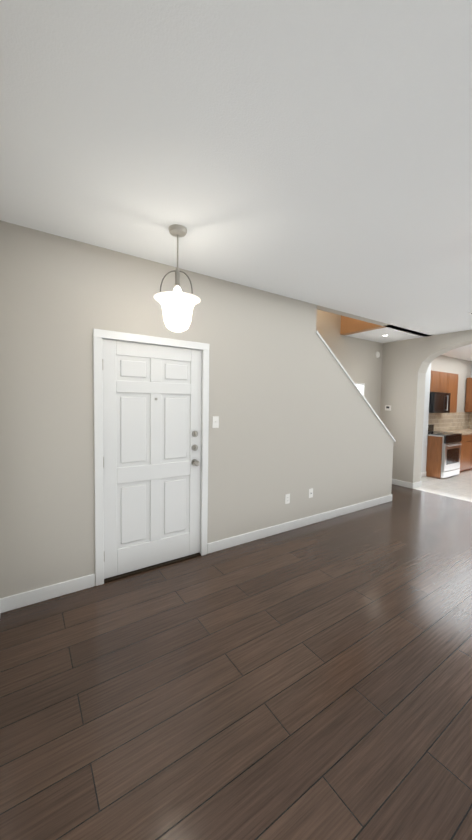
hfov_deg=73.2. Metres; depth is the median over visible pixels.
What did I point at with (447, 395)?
handle
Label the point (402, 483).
baseboard
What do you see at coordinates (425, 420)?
wall
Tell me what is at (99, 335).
door frame
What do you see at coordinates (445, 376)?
upper cabinet
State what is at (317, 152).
ceiling
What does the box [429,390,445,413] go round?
microwave
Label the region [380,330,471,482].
wall
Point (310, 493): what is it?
electrical outlet
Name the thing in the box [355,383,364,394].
window
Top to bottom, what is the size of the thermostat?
0.100 m
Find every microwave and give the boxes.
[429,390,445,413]
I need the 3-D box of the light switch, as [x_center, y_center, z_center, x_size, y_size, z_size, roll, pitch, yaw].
[-0.201,0.022,3.180,0.072,0.116,0.016,-1,4,-34]
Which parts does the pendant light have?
arm, lamp shade, arm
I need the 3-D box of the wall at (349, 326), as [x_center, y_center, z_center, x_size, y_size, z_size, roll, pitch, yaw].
[2.134,-2.070,5.172,0.120,1.210,0.910,-1,4,-34]
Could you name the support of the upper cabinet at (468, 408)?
attached to the wall at (359, 361)
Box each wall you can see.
[0,220,430,597]
[316,309,471,417]
[340,315,393,335]
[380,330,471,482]
[421,363,430,471]
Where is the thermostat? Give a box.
[385,405,390,410]
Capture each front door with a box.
[102,339,201,578]
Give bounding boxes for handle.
[446,394,449,413]
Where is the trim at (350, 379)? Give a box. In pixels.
[316,331,395,441]
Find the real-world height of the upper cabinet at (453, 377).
0.910 m
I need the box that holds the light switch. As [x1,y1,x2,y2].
[212,416,218,427]
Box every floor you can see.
[0,484,471,839]
[414,469,471,501]
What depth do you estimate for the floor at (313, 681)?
1.68 m
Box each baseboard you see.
[0,574,94,612]
[207,494,391,553]
[392,479,411,487]
[412,481,421,488]
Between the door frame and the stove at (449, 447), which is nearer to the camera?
the door frame
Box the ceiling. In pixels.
[0,0,471,360]
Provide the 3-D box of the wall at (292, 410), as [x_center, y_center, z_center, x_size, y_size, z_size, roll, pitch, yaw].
[0.839,-1.272,3.877,6.100,5.200,0.120,-1,4,-34]
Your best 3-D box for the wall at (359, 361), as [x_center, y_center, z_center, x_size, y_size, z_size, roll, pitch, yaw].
[2.125,-1.360,5.835,10.420,5.200,0.120,-1,4,-34]
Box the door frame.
[93,329,209,585]
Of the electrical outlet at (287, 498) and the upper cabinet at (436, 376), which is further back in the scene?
the upper cabinet at (436, 376)
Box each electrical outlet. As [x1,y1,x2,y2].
[285,494,289,503]
[309,488,312,497]
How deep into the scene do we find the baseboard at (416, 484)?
5.89 m
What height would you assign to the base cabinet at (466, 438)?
0.880 m
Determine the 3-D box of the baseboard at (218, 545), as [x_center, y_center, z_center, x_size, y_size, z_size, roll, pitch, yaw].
[1.101,1.269,4.141,3.350,0.105,0.014,-1,4,-34]
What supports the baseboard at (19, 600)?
attached to the wall at (292, 410)
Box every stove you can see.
[426,430,461,478]
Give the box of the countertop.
[442,430,471,433]
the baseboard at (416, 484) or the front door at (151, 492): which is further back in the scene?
the baseboard at (416, 484)
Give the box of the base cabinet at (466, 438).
[462,434,471,471]
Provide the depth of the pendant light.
2.19 m
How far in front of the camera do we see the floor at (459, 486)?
6.05 m
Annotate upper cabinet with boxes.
[430,370,441,389]
[442,372,449,393]
[450,374,457,413]
[462,378,471,413]
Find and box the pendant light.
[154,224,200,331]

